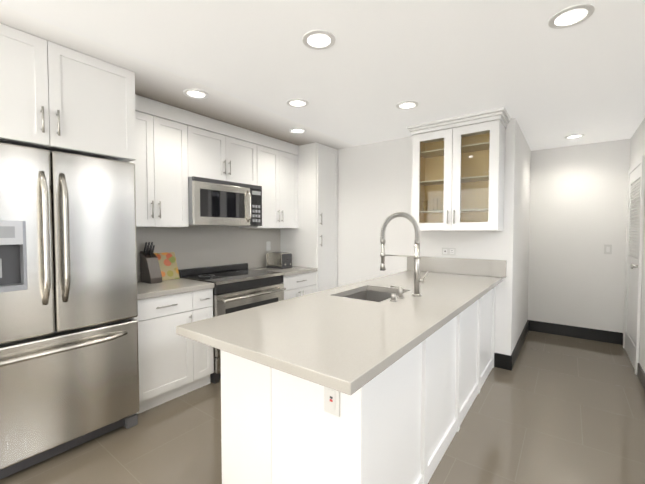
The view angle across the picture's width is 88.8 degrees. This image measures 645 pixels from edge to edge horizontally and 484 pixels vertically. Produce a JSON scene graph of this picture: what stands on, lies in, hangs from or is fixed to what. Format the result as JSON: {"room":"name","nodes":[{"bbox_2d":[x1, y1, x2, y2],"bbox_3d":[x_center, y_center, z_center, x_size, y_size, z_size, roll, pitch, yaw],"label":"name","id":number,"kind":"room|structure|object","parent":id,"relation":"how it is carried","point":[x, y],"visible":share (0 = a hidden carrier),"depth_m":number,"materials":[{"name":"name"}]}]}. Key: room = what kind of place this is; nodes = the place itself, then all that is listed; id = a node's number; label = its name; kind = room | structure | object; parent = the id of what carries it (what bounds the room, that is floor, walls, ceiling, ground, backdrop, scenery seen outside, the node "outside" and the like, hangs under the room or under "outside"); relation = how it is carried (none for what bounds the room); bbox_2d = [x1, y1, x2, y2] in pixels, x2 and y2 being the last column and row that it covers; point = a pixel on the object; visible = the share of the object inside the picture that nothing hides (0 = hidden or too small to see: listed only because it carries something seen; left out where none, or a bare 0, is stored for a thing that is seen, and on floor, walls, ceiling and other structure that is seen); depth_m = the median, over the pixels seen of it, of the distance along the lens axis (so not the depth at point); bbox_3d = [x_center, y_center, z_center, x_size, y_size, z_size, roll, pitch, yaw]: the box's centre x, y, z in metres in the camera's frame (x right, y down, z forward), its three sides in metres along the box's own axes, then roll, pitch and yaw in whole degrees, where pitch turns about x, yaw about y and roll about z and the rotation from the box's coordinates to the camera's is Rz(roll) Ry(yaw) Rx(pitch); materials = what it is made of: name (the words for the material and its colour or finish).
{"room":"kitchen","nodes":[
{"label":"kitchen","id":0,"kind":"room"},
{"bbox_2d":[0,330,644,483],"bbox_3d":[1.199,1.337,1.188,7.240,0.080,7.700,1,2,37],"label":"floor","id":1,"kind":"structure","parent":0,"point":[553,409],"depth_m":2.15,"materials":[{"name":"tile"}]},
{"bbox_2d":[0,142,138,479],"bbox_3d":[-1.767,0.372,2.059,0.750,1.790,0.896,1,2,37],"label":"refrigerator","id":2,"kind":"object","parent":1,"relation":"on","point":[69,368],"visible":1,"depth_m":1.90,"materials":[{"name":"grey metal"}]},
{"bbox_2d":[133,290,200,413],"bbox_3d":[-1.416,0.822,2.713,0.602,0.849,0.512,1,2,37],"label":"base cabinet","id":3,"kind":"object","parent":1,"relation":"on","point":[172,364],"depth_m":2.52,"materials":[{"name":"white wood"}]},
{"bbox_2d":[137,278,213,301],"bbox_3d":[-1.364,0.375,2.744,0.616,0.040,0.646,1,2,37],"label":"countertop","id":4,"kind":"structure","parent":3,"relation":"on","point":[181,285],"depth_m":2.65,"materials":[{"name":"beige stone"}]},
{"bbox_2d":[140,242,161,283],"bbox_3d":[-1.499,0.175,2.877,0.190,0.350,0.100,1,2,37],"label":"knife block","id":5,"kind":"object","parent":4,"relation":"on","point":[150,271],"visible":1,"depth_m":2.85,"materials":[{"name":"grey wood"}]},
{"bbox_2d":[154,252,179,280],"bbox_3d":[-1.437,0.222,3.036,0.098,0.246,0.200,1,2,37],"label":"board","id":6,"kind":"object","parent":4,"relation":"on","point":[168,265],"visible":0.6,"depth_m":3.04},
{"bbox_2d":[201,290,213,386],"bbox_3d":[-1.256,0.814,2.926,0.602,0.849,0.248,1,2,37],"label":"base cabinet","id":7,"kind":"object","parent":1,"relation":"on","point":[207,357],"depth_m":2.80,"materials":[{"name":"white wood"}]},
{"bbox_2d":[178,263,285,383],"bbox_3d":[-0.879,0.743,3.325,0.688,0.965,0.838,1,2,37],"label":"range","id":8,"kind":"object","parent":1,"relation":"on","point":[239,286],"visible":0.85,"depth_m":3.14,"materials":[{"name":"grey metal"}]},
{"bbox_2d":[283,274,315,299],"bbox_3d":[-0.495,0.781,3.941,0.602,0.849,0.597,1,2,37],"label":"base cabinet","id":9,"kind":"object","parent":1,"relation":"on","point":[297,285],"depth_m":3.73,"materials":[{"name":"white wood"}]},
{"bbox_2d":[253,266,316,277],"bbox_3d":[-0.484,0.336,3.917,0.616,0.040,0.596,1,2,37],"label":"countertop","id":10,"kind":"structure","parent":9,"relation":"on","point":[295,269],"depth_m":3.82,"materials":[{"name":"beige stone"}]},
{"bbox_2d":[266,252,291,268],"bbox_3d":[-0.522,0.219,4.009,0.300,0.186,0.170,1,2,37],"label":"toaster","id":11,"kind":"object","parent":10,"relation":"on","point":[280,260],"visible":1,"depth_m":3.94,"materials":[{"name":"silver metal"}]},
{"bbox_2d":[280,142,337,291],"bbox_3d":[-0.162,-0.006,4.317,0.654,2.398,0.447,1,2,37],"label":"pantry cabinet","id":12,"kind":"object","parent":1,"relation":"on","point":[311,240],"visible":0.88,"depth_m":4.09,"materials":[{"name":"white wood"}]},
{"bbox_2d":[221,288,495,483],"bbox_3d":[0.594,0.831,2.433,0.800,0.849,2.602,1,2,37],"label":"base cabinet","id":13,"kind":"object","parent":1,"relation":"on","point":[380,380],"depth_m":1.48,"materials":[{"name":"white wood"}]},
{"bbox_2d":[176,272,503,395],"bbox_3d":[0.526,0.388,2.365,0.965,0.040,2.768,1,2,37],"label":"countertop","id":14,"kind":"structure","parent":13,"relation":"on","point":[331,339],"depth_m":1.52,"materials":[{"name":"beige stone"}]},
{"bbox_2d":[348,288,395,299],"bbox_3d":[0.361,0.500,2.394,0.404,0.211,0.554,1,2,37],"label":"sink","id":15,"kind":"object","parent":14,"relation":"in","point":[365,293],"depth_m":2.65,"materials":[{"name":"silver metal"}]},
{"bbox_2d":[390,285,403,301],"bbox_3d":[0.466,0.335,2.160,0.092,0.079,0.154,1,2,37],"label":"soap dispenser","id":16,"kind":"object","parent":14,"relation":"on","point":[394,298],"depth_m":2.17,"materials":[{"name":"silver metal"}]},
{"bbox_2d":[380,212,427,295],"bbox_3d":[0.532,0.078,2.275,0.362,0.584,0.194,1,2,37],"label":"faucet","id":17,"kind":"object","parent":14,"relation":"on","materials":[{"name":"silver metal"}]},
{"bbox_2d":[0,0,644,150],"bbox_3d":[1.199,-1.142,1.105,7.240,0.080,7.700,1,2,37],"label":"ceiling","id":18,"kind":"structure","parent":0,"point":[254,65],"depth_m":2.04,"materials":[{"name":"paint"}]},
{"bbox_2d":[183,89,208,98],"bbox_3d":[-0.980,-1.146,2.551,0.184,0.006,0.184,1,2,37],"label":"recessed light","id":19,"kind":"object","parent":18,"relation":"in","point":[196,94],"visible":1,"depth_m":2.54,"materials":[{"name":"white"}]},
{"bbox_2d":[289,128,305,133],"bbox_3d":[-0.265,-1.177,3.489,0.184,0.006,0.184,1,2,37],"label":"recessed light","id":20,"kind":"object","parent":18,"relation":"in","point":[297,130],"visible":0.96,"depth_m":3.47,"materials":[{"name":"white"}]},
{"bbox_2d":[287,98,308,107],"bbox_3d":[-0.206,-1.152,2.733,0.184,0.006,0.184,1,2,37],"label":"recessed light","id":21,"kind":"object","parent":18,"relation":"in","point":[297,103],"visible":1,"depth_m":2.73,"materials":[{"name":"white"}]},
{"bbox_2d":[302,30,335,49],"bbox_3d":[-0.019,-1.122,1.832,0.184,0.006,0.184,1,2,37],"label":"recessed light","id":22,"kind":"object","parent":18,"relation":"in","point":[318,39],"visible":1,"depth_m":1.82,"materials":[{"name":"white"}]},
{"bbox_2d":[396,101,418,109],"bbox_3d":[0.716,-1.153,2.780,0.184,0.006,0.184,1,2,37],"label":"recessed light","id":23,"kind":"object","parent":18,"relation":"in","point":[405,105],"visible":1,"depth_m":2.78,"materials":[{"name":"white"}]},
{"bbox_2d":[548,4,594,28],"bbox_3d":[1.231,-1.115,1.633,0.184,0.006,0.184,1,2,37],"label":"recessed light","id":24,"kind":"object","parent":18,"relation":"in","point":[571,16],"visible":1,"depth_m":1.63,"materials":[{"name":"white"}]},
{"bbox_2d":[564,134,584,138],"bbox_3d":[2.827,-1.184,3.697,0.184,0.006,0.184,1,2,37],"label":"recessed light","id":25,"kind":"object","parent":18,"relation":"in","point":[574,136],"visible":1,"depth_m":3.69,"materials":[{"name":"white"}]},
{"bbox_2d":[337,118,530,355],"bbox_3d":[1.269,-0.017,4.591,2.620,2.400,1.700,1,2,37],"label":"wall","id":26,"kind":"structure","parent":0,"point":[374,185],"depth_m":3.81,"materials":[{"name":"white paint"}]},
{"bbox_2d":[442,248,455,255],"bbox_3d":[1.333,0.100,3.478,0.140,0.080,0.007,1,2,37],"label":"outlet","id":27,"kind":"object","parent":26,"relation":"attached to","point":[448,251],"visible":1,"depth_m":3.47,"materials":[{"name":"white plastic"}]},
{"bbox_2d":[407,107,510,230],"bbox_3d":[1.314,-0.640,3.236,0.880,1.057,0.376,1,2,37],"label":"upper cabinet","id":28,"kind":"object","parent":26,"relation":"attached to","point":[458,171],"visible":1,"depth_m":3.18,"materials":[{"name":"white wood"}]},
{"bbox_2d":[509,320,528,370],"bbox_3d":[2.289,1.140,3.794,0.012,0.140,1.612,1,2,37],"label":"baseboard","id":29,"kind":"structure","parent":26,"relation":"attached to","point":[512,359],"depth_m":3.55,"materials":[{"name":"black wood"}]},
{"bbox_2d":[408,256,506,275],"bbox_3d":[1.362,0.249,3.452,0.995,0.164,0.020,1,2,37],"label":"backsplash","id":30,"kind":"structure","parent":0,"relation":"attached to","point":[427,264],"depth_m":3.38,"materials":[{"name":"beige stone"}]},
{"bbox_2d":[528,138,630,332],"bbox_3d":[4.446,0.029,3.212,4.120,2.400,0.100,1,2,37],"label":"wall","id":31,"kind":"structure","parent":0,"point":[578,209],"depth_m":4.09,"materials":[{"name":"white paint"}]},
{"bbox_2d":[529,320,622,344],"bbox_3d":[3.163,1.129,4.139,0.939,0.140,0.012,1,2,37],"label":"baseboard","id":32,"kind":"structure","parent":31,"relation":"attached to","point":[537,326],"depth_m":4.11,"materials":[{"name":"black wood"}]},
{"bbox_2d":[604,244,611,253],"bbox_3d":[3.405,0.088,3.926,0.070,0.115,0.007,1,2,37],"label":"light switch","id":33,"kind":"object","parent":31,"relation":"attached to","point":[607,249],"visible":1,"depth_m":3.93,"materials":[{"name":"white plastic"}]},
{"bbox_2d":[630,118,644,372],"bbox_3d":[1.429,0.105,0.912,0.110,2.400,7.200,1,2,37],"label":"wall","id":34,"kind":"structure","parent":0,"point":[637,149],"depth_m":3.15,"materials":[{"name":"white paint"}]},
{"bbox_2d":[623,155,644,374],"bbox_3d":[3.180,0.210,3.403,0.066,2.025,0.910,1,2,37],"label":"door","id":35,"kind":"structure","parent":34,"relation":"in","point":[632,300],"depth_m":3.32,"materials":[{"name":"white wood"}]},
{"bbox_2d":[637,363,644,389],"bbox_3d":[1.074,1.259,0.579,0.012,0.115,6.177,1,2,37],"label":"baseboard","id":36,"kind":"structure","parent":34,"relation":"attached to","point":[640,374],"depth_m":2.89,"materials":[{"name":"grey"}]},
{"bbox_3d":[-1.506,0.030,3.172,0.120,2.400,7.300,1,2,37],"label":"wall","id":37,"kind":"structure","parent":0,"visible":0},
{"bbox_2d":[0,23,135,161],"bbox_3d":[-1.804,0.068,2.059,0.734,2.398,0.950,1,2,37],"label":"upper cabinet","id":38,"kind":"object","parent":37,"relation":"attached to","point":[56,97],"visible":1,"depth_m":1.90,"materials":[{"name":"white wood"}]},
{"bbox_2d":[130,94,189,226],"bbox_3d":[-1.503,-0.641,2.784,0.319,1.028,0.598,1,2,37],"label":"upper cabinet","id":39,"kind":"object","parent":37,"relation":"attached to","point":[176,147],"depth_m":2.74,"materials":[{"name":"white wood"}]},
{"bbox_2d":[136,226,280,281],"bbox_3d":[-1.182,-0.130,3.492,0.008,0.980,2.090,1,2,37],"label":"backsplash","id":40,"kind":"structure","parent":37,"relation":"attached to","point":[197,246],"depth_m":3.49,"materials":[{"name":"grey paint"}]},
{"bbox_2d":[266,241,270,250],"bbox_3d":[-0.682,0.051,4.154,0.006,0.115,0.070,1,2,37],"label":"outlet","id":41,"kind":"object","parent":40,"relation":"attached to","point":[268,245],"visible":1,"depth_m":4.15,"materials":[{"name":"white plastic"}]},
{"bbox_2d":[190,112,257,185],"bbox_3d":[-1.080,-0.885,3.340,0.319,0.578,0.810,1,2,37],"label":"upper cabinet","id":42,"kind":"object","parent":37,"relation":"attached to","point":[219,150],"depth_m":3.21,"materials":[{"name":"white wood"}]},
{"bbox_2d":[188,176,261,225],"bbox_3d":[-1.027,-0.378,3.318,0.437,0.426,0.802,1,2,37],"label":"microwave","id":43,"kind":"object","parent":37,"relation":"attached to","point":[213,202],"visible":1,"depth_m":3.15,"materials":[{"name":"grey metal"}]},
{"bbox_2d":[239,133,297,227],"bbox_3d":[-0.634,-0.679,3.943,0.319,1.028,0.677,1,2,37],"label":"upper cabinet","id":44,"kind":"object","parent":37,"relation":"attached to","point":[277,159],"depth_m":3.83,"materials":[{"name":"white wood"}]}
]}

